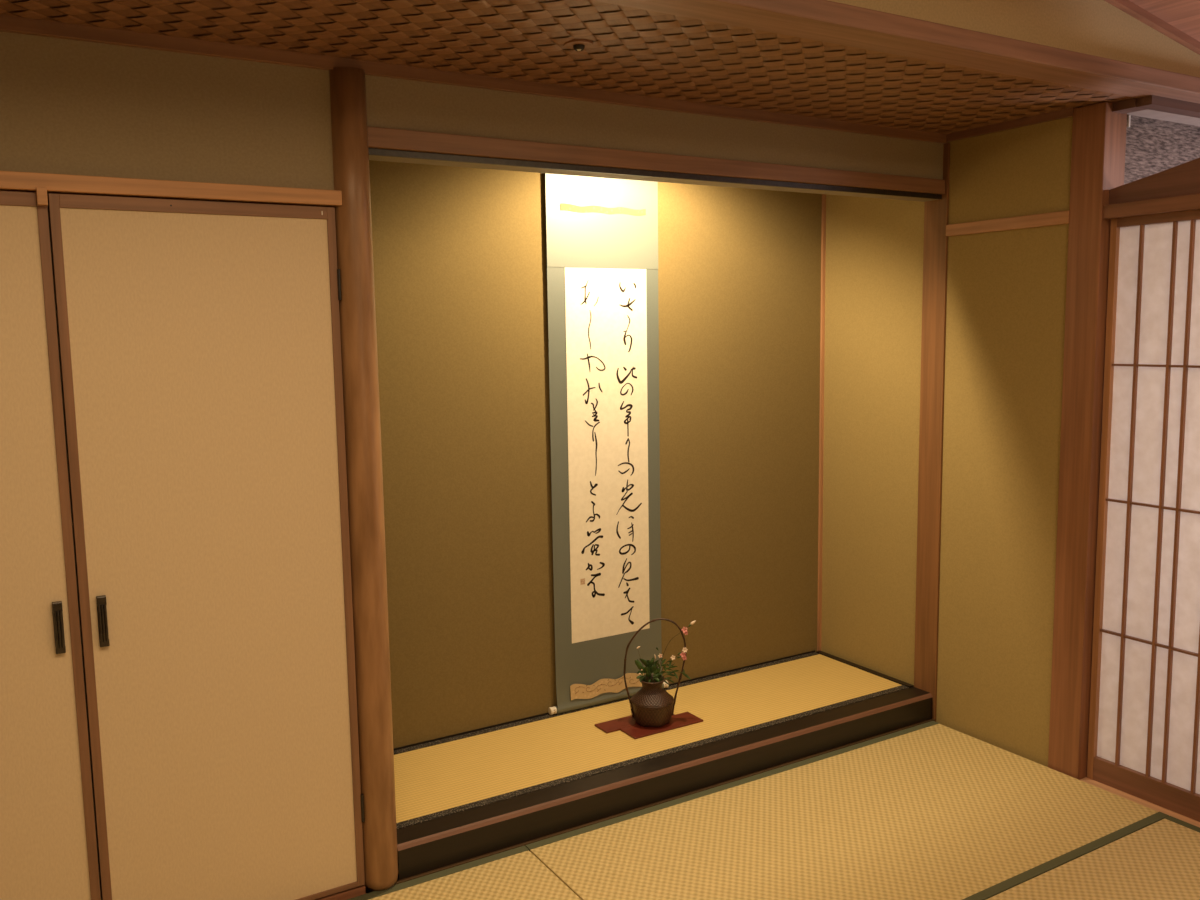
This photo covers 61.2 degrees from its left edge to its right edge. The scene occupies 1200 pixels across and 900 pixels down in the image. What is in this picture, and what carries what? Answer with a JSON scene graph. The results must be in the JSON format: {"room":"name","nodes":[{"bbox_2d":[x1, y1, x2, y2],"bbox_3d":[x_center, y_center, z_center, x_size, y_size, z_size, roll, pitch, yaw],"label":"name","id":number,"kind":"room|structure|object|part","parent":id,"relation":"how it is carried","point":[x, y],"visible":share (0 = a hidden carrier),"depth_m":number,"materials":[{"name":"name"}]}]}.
{"room":"traditional dwelling","nodes":[
{"label":"traditional dwelling","id":0,"kind":"room"},
{"bbox_2d":[0,31,943,899],"bbox_3d":[-0.780,0.077,2.733,4.835,2.440,0.088,-5,8,-31],"label":"wall","id":1,"kind":"structure","parent":0,"point":[69,107],"depth_m":2.54,"materials":[{"name":"paint"}]},
{"bbox_2d":[36,187,47,205],"bbox_3d":[-1.260,-0.573,2.291,0.021,0.039,0.020,-5,8,-31],"label":"trim","id":2,"kind":"structure","parent":1,"relation":"attached to","point":[41,192],"depth_m":2.28,"materials":[{"name":"brown wood"}]},
{"bbox_2d":[0,191,100,899],"bbox_3d":[-1.540,0.369,2.251,0.678,1.871,0.056,-5,8,-31],"label":"door","id":3,"kind":"structure","parent":1,"relation":"in","point":[48,846],"depth_m":2.37,"materials":[{"name":"beige paper"}]},
{"bbox_3d":[-1.544,0.368,2.258,0.636,1.871,0.041,-5,8,-31],"label":"frame rail","id":4,"kind":"part","parent":3,"relation":"part of","materials":[{"name":"brown wood"}]},
{"bbox_3d":[-1.282,0.419,2.403,0.021,0.124,0.004,-5,8,-31],"label":"handle","id":5,"kind":"part","parent":3,"relation":"part of","materials":[{"name":"black metal"}]},
{"bbox_2d":[0,171,341,206],"bbox_3d":[-1.763,-0.566,2.020,2.515,0.038,0.066,-5,8,-31],"label":"trim","id":6,"kind":"structure","parent":1,"relation":"attached to","point":[9,180],"depth_m":2.42,"materials":[{"name":"brown wood"}]},
{"bbox_2d":[48,193,364,899],"bbox_3d":[-0.962,0.320,2.597,0.664,1.871,0.056,-5,8,-31],"label":"door","id":7,"kind":"structure","parent":1,"relation":"in","point":[200,341],"depth_m":2.57,"materials":[{"name":"beige paper"}]},
{"bbox_3d":[-1.201,0.412,2.451,0.021,0.124,0.004,-5,8,-31],"label":"handle","id":8,"kind":"part","parent":7,"relation":"part of","materials":[{"name":"black metal"}]},
{"bbox_2d":[315,885,365,899],"bbox_3d":[-1.745,1.344,2.248,2.500,0.046,0.050,-5,8,-31],"label":"trim","id":9,"kind":"structure","parent":1,"relation":"attached to","point":[360,890],"depth_m":2.84,"materials":[{"name":"brown wood"}]},
{"bbox_2d":[329,67,397,890],"bbox_3d":[-0.644,0.127,2.777,0.101,2.245,0.101,-5,8,-31],"label":"pillar","id":10,"kind":"structure","parent":1,"relation":"attached to","point":[353,220],"depth_m":2.73,"materials":[{"name":"brown wood"}]},
{"bbox_2d":[0,15,947,143],"bbox_3d":[-0.775,-0.989,2.570,4.832,0.035,0.034,-5,8,-31],"label":"trim","id":11,"kind":"structure","parent":1,"relation":"attached to","point":[20,25],"depth_m":2.73,"materials":[{"name":"brown wood"}]},
{"bbox_2d":[369,155,938,201],"bbox_3d":[0.316,-0.879,3.302,2.232,0.018,0.076,-5,8,-31],"label":"trim","id":12,"kind":"structure","parent":1,"relation":"attached to","point":[371,157],"depth_m":3.17,"materials":[{"name":"brown wood"}]},
{"bbox_2d":[368,148,941,198],"bbox_3d":[0.337,-0.875,3.266,2.232,0.018,0.009,-5,8,-31],"label":"trim","id":13,"kind":"structure","parent":1,"relation":"attached to","point":[372,151],"depth_m":3.12,"materials":[{"name":"brown wood"}]},
{"bbox_2d":[367,126,944,193],"bbox_3d":[0.308,-0.912,3.280,2.262,0.052,0.100,-5,8,-31],"label":"trim","id":14,"kind":"structure","parent":1,"relation":"attached to","point":[378,137],"depth_m":3.10,"materials":[{"name":"brown wood"}]},
{"bbox_2d":[394,719,934,884],"bbox_3d":[0.370,1.173,3.478,2.246,0.034,0.012,-5,8,-31],"label":"trim","id":15,"kind":"structure","parent":1,"relation":"attached to","point":[929,720],"depth_m":3.34,"materials":[{"name":"brown wood"}]},
{"bbox_2d":[397,687,932,880],"bbox_3d":[0.350,1.116,3.524,2.226,0.136,0.098,-5,8,-31],"label":"trim","id":16,"kind":"structure","parent":1,"relation":"attached to","point":[447,840],"depth_m":3.36,"materials":[{"name":"brown wood"}]},
{"bbox_2d":[0,0,1134,133],"bbox_3d":[0.259,-1.049,2.755,6.800,0.022,0.742,-5,8,-31],"label":"ceiling","id":17,"kind":"structure","parent":0,"point":[634,51],"depth_m":2.60,"materials":[{"name":"brown wood"}]},
{"bbox_2d":[564,39,593,50],"bbox_3d":[-0.052,-1.002,2.517,0.073,0.023,0.073,-5,8,-31],"label":"recessed light","id":18,"kind":"object","parent":17,"relation":"in","point":[576,44],"visible":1,"depth_m":2.50,"materials":[{"name":"brown metal"}]},
{"bbox_2d":[369,160,821,748],"bbox_3d":[-0.019,-0.152,3.934,2.600,2.590,0.108,-5,8,-31],"label":"wall","id":19,"kind":"structure","parent":0,"point":[460,253],"depth_m":3.77,"materials":[{"name":"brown paint"}]},
{"bbox_2d":[393,650,814,749],"bbox_3d":[0.026,0.997,4.027,2.205,0.022,0.010,-5,8,-31],"label":"trim","id":20,"kind":"structure","parent":19,"relation":"attached to","point":[496,725],"depth_m":3.85,"materials":[{"name":"brown wood"}]},
{"bbox_2d":[545,173,668,714],"bbox_3d":[0.024,-0.123,3.883,0.545,2.251,0.035,-5,8,-31],"label":"scroll","id":21,"kind":"object","parent":19,"relation":"attached to","point":[602,233],"visible":0.91,"depth_m":3.88,"materials":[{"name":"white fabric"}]},
{"bbox_3d":[-0.181,0.997,3.880,0.026,0.030,0.030,-5,8,-31],"label":"roller knob","id":22,"kind":"part","parent":21,"relation":"part of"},
{"bbox_2d":[817,194,825,650],"bbox_3d":[0.975,-0.220,4.468,0.021,2.310,0.020,-5,8,-31],"label":"trim","id":23,"kind":"structure","parent":19,"relation":"attached to","point":[823,228],"depth_m":4.47,"materials":[{"name":"brown wood"}]},
{"bbox_2d":[821,116,1072,766],"bbox_3d":[1.326,-0.155,4.005,0.105,2.540,1.180,-5,8,-31],"label":"wall","id":24,"kind":"structure","parent":0,"point":[1006,300],"depth_m":3.83,"materials":[{"name":"paint"}]},
{"bbox_2d":[816,651,913,687],"bbox_3d":[1.126,0.942,4.355,0.021,0.020,0.544,-5,8,-31],"label":"trim","id":25,"kind":"structure","parent":24,"relation":"attached to","point":[895,680],"depth_m":4.33,"materials":[{"name":"brown wood"}]},
{"bbox_2d":[914,143,949,721],"bbox_3d":[1.304,-0.025,3.973,0.034,2.270,0.110,-5,8,-31],"label":"trim","id":26,"kind":"structure","parent":24,"relation":"attached to","point":[936,212],"depth_m":3.96,"materials":[{"name":"brown wood"}]},
{"bbox_2d":[946,210,1068,236],"bbox_3d":[1.441,-0.803,3.610,0.018,0.043,0.507,-5,8,-31],"label":"trim","id":27,"kind":"structure","parent":24,"relation":"attached to","point":[1061,217],"depth_m":3.58,"materials":[{"name":"brown wood"}]},
{"bbox_2d":[946,107,1074,141],"bbox_3d":[1.434,-1.143,3.573,0.018,0.030,0.516,-5,8,-31],"label":"trim","id":28,"kind":"structure","parent":24,"relation":"attached to","point":[1068,112],"depth_m":3.55,"materials":[{"name":"brown wood"}]},
{"bbox_2d":[1048,102,1126,779],"bbox_3d":[1.660,0.020,3.468,0.119,2.308,0.117,-5,8,-31],"label":"wooden post","id":29,"kind":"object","parent":24,"relation":"attached to","point":[1098,132],"depth_m":3.42,"materials":[{"name":"brown wood"}]},
{"bbox_2d":[828,0,1199,76],"bbox_3d":[0.462,-1.350,2.374,6.800,0.660,0.080,-5,8,-31],"label":"wall","id":30,"kind":"structure","parent":0,"point":[1098,28],"depth_m":2.86,"materials":[{"name":"paint"}]},
{"bbox_2d":[593,0,1199,103],"bbox_3d":[0.474,-1.024,2.399,6.800,0.050,0.130,-5,8,-31],"label":"trim","id":31,"kind":"structure","parent":30,"relation":"attached to","point":[818,20],"depth_m":2.57,"materials":[{"name":"brown wood"}]},
{"bbox_2d":[1112,98,1145,113],"bbox_3d":[1.702,-1.104,3.258,0.068,0.028,0.076,-5,8,-31],"label":"trim","id":32,"kind":"structure","parent":30,"relation":"attached to","point":[1126,106],"depth_m":3.25,"materials":[{"name":"brown wood"}]},
{"bbox_2d":[1104,0,1199,54],"bbox_3d":[0.487,-1.430,2.321,6.800,1.233,0.022,-5,8,-31],"label":"trim","id":33,"kind":"structure","parent":30,"relation":"attached to","point":[1126,6],"depth_m":3.05,"materials":[{"name":"brown wood"}]},
{"bbox_2d":[1136,95,1199,117],"bbox_3d":[2.537,-1.167,3.685,1.932,0.028,0.050,-5,8,-31],"label":"trim","id":34,"kind":"structure","parent":30,"relation":"attached to","point":[1151,102],"depth_m":3.23,"materials":[{"name":"brown wood"}]},
{"bbox_2d":[1124,115,1199,183],"bbox_3d":[2.511,-0.041,3.965,1.854,2.286,0.055,-5,8,-31],"label":"wall","id":35,"kind":"structure","parent":0,"point":[1153,146],"depth_m":3.45,"materials":[{"name":"grey stone"}]},
{"bbox_2d":[1127,115,1130,126],"bbox_3d":[1.747,-1.086,3.352,0.007,0.038,0.007,-5,8,-31],"label":"trim","id":36,"kind":"structure","parent":35,"relation":"attached to","point":[1129,116],"depth_m":3.35,"materials":[{"name":"white ceramic"}]},
{"bbox_2d":[1080,777,1199,826],"bbox_3d":[2.167,1.236,2.801,0.142,0.032,1.764,-5,8,-31],"label":"trim","id":37,"kind":"structure","parent":35,"relation":"attached to","point":[1086,779],"depth_m":3.35,"materials":[{"name":"brown wood"}]},
{"bbox_2d":[1087,210,1199,821],"bbox_3d":[1.921,0.233,3.057,0.030,1.907,0.880,-5,8,-31],"label":"door","id":38,"kind":"structure","parent":35,"relation":"in","point":[1144,738],"depth_m":3.28,"materials":[{"name":"white paper"}]},
{"bbox_3d":[1.925,0.652,3.104,0.013,0.007,0.836,-5,8,-31],"label":"lattice rail","id":39,"kind":"part","parent":38,"relation":"part of","materials":[{"name":"brown wood"}]},
{"bbox_3d":[1.918,0.205,3.052,0.013,0.007,0.836,-5,8,-31],"label":"lattice rail","id":40,"kind":"part","parent":38,"relation":"part of","materials":[{"name":"brown wood"}]},
{"bbox_3d":[1.911,-0.243,2.999,0.013,0.007,0.836,-5,8,-31],"label":"lattice rail","id":41,"kind":"part","parent":38,"relation":"part of","materials":[{"name":"brown wood"}]},
{"bbox_2d":[1127,109,1199,125],"bbox_3d":[2.529,-1.180,3.772,1.855,0.023,0.110,-5,8,-31],"label":"trim","id":42,"kind":"structure","parent":35,"relation":"attached to","point":[1147,113],"depth_m":3.39,"materials":[{"name":"wood"}]},
{"bbox_2d":[1129,0,1199,41],"bbox_3d":[1.463,-1.286,0.710,6.800,1.251,3.800,-5,8,-31],"label":"ceiling","id":43,"kind":"structure","parent":0,"point":[1184,15],"depth_m":3.00,"materials":[{"name":"brown wood"}]},
{"bbox_3d":[1.062,1.445,1.673,6.900,0.075,5.350,-5,8,-31],"label":"floor","id":44,"kind":"structure","parent":0,"visible":0},
{"bbox_2d":[347,846,580,899],"bbox_3d":[-0.772,1.345,2.240,1.836,0.046,0.945,-5,8,-31],"label":"mat","id":45,"kind":"object","parent":44,"relation":"on","point":[516,873],"visible":1,"depth_m":2.90,"materials":[{"name":"beige wicker"}]},
{"bbox_2d":[525,721,1168,899],"bbox_3d":[0.793,1.211,3.177,1.818,0.046,0.945,-5,8,-31],"label":"mat","id":46,"kind":"object","parent":44,"relation":"on","point":[932,810],"visible":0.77,"depth_m":3.17,"materials":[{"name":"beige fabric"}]},
{"bbox_2d":[986,816,1199,899],"bbox_3d":[1.882,1.307,2.222,0.946,0.046,1.820,-5,8,-31],"label":"mat","id":47,"kind":"object","parent":44,"relation":"on","point":[1160,860],"visible":1,"depth_m":2.91,"materials":[{"name":"beige wicker"}]},
{"bbox_3d":[0.183,1.093,3.808,2.235,0.122,0.562,-5,8,-31],"label":"trim","id":48,"kind":"structure","parent":44,"relation":"on","visible":0},
{"bbox_2d":[394,652,908,828],"bbox_3d":[0.172,1.026,3.789,2.201,0.015,0.550,-5,8,-31],"label":"mat","id":49,"kind":"object","parent":48,"relation":"on","point":[452,775],"visible":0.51,"depth_m":3.66,"materials":[{"name":"beige wicker"}]},
{"bbox_2d":[595,712,702,738],"bbox_3d":[0.183,1.016,3.780,0.363,0.007,0.188,-5,8,-31],"label":"display board","id":50,"kind":"object","parent":49,"relation":"on","point":[627,725],"visible":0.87,"depth_m":3.75,"materials":[{"name":"red paint"}]},
{"bbox_2d":[623,618,686,726],"bbox_3d":[0.202,0.816,3.758,0.178,0.395,0.168,5,9,41],"label":"flower basket","id":51,"kind":"object","parent":50,"relation":"on","point":[652,705],"visible":0.92,"depth_m":3.73,"materials":[{"name":"brown wicker"}]},
{"bbox_2d":[635,657,660,682],"bbox_3d":[0.178,0.823,3.750,0.098,0.103,0.065,-1,7,-2],"label":"leaf sprig","id":52,"kind":"object","parent":51,"relation":"in","point":[649,669],"visible":0.94,"depth_m":3.75,"materials":[{"name":"green plant"}]},
{"bbox_2d":[658,647,687,678],"bbox_3d":[0.267,0.800,3.756,0.119,0.153,0.028,1,7,16],"label":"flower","id":53,"kind":"object","parent":51,"relation":"in","point":[684,650],"visible":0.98,"depth_m":3.74,"materials":[{"name":"pink plant"}]},
{"bbox_2d":[655,658,690,684],"bbox_3d":[0.266,0.822,3.752,0.139,0.111,0.021,-1,7,-1],"label":"leaf sprig","id":54,"kind":"object","parent":51,"relation":"in","point":[663,661],"visible":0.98,"depth_m":3.75,"materials":[{"name":"green plant"}]},
{"bbox_2d":[656,620,695,664],"bbox_3d":[0.277,0.752,3.747,0.155,0.250,0.024,0,7,5],"label":"stem","id":55,"kind":"object","parent":51,"relation":"in","point":[684,629],"visible":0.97,"depth_m":3.73,"materials":[{"name":"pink plant"}]},
{"bbox_3d":[3.148,0.120,1.005,0.100,2.640,2.100,-5,8,-31],"label":"wall","id":56,"kind":"structure","parent":0,"visible":0},
{"bbox_2d":[1103,194,1199,218],"bbox_3d":[2.139,-0.696,2.575,0.110,0.044,1.766,-5,8,-31],"label":"trim","id":57,"kind":"structure","parent":56,"relation":"attached to","point":[1185,202],"depth_m":3.16,"materials":[{"name":"brown wood"}]},
{"bbox_2d":[1109,158,1199,203],"bbox_3d":[2.127,-0.824,2.553,0.033,0.216,1.765,-5,8,-31],"label":"trim","id":58,"kind":"structure","parent":56,"relation":"attached to","point":[1183,179],"depth_m":3.15,"materials":[{"name":"brown wood"}]}
]}

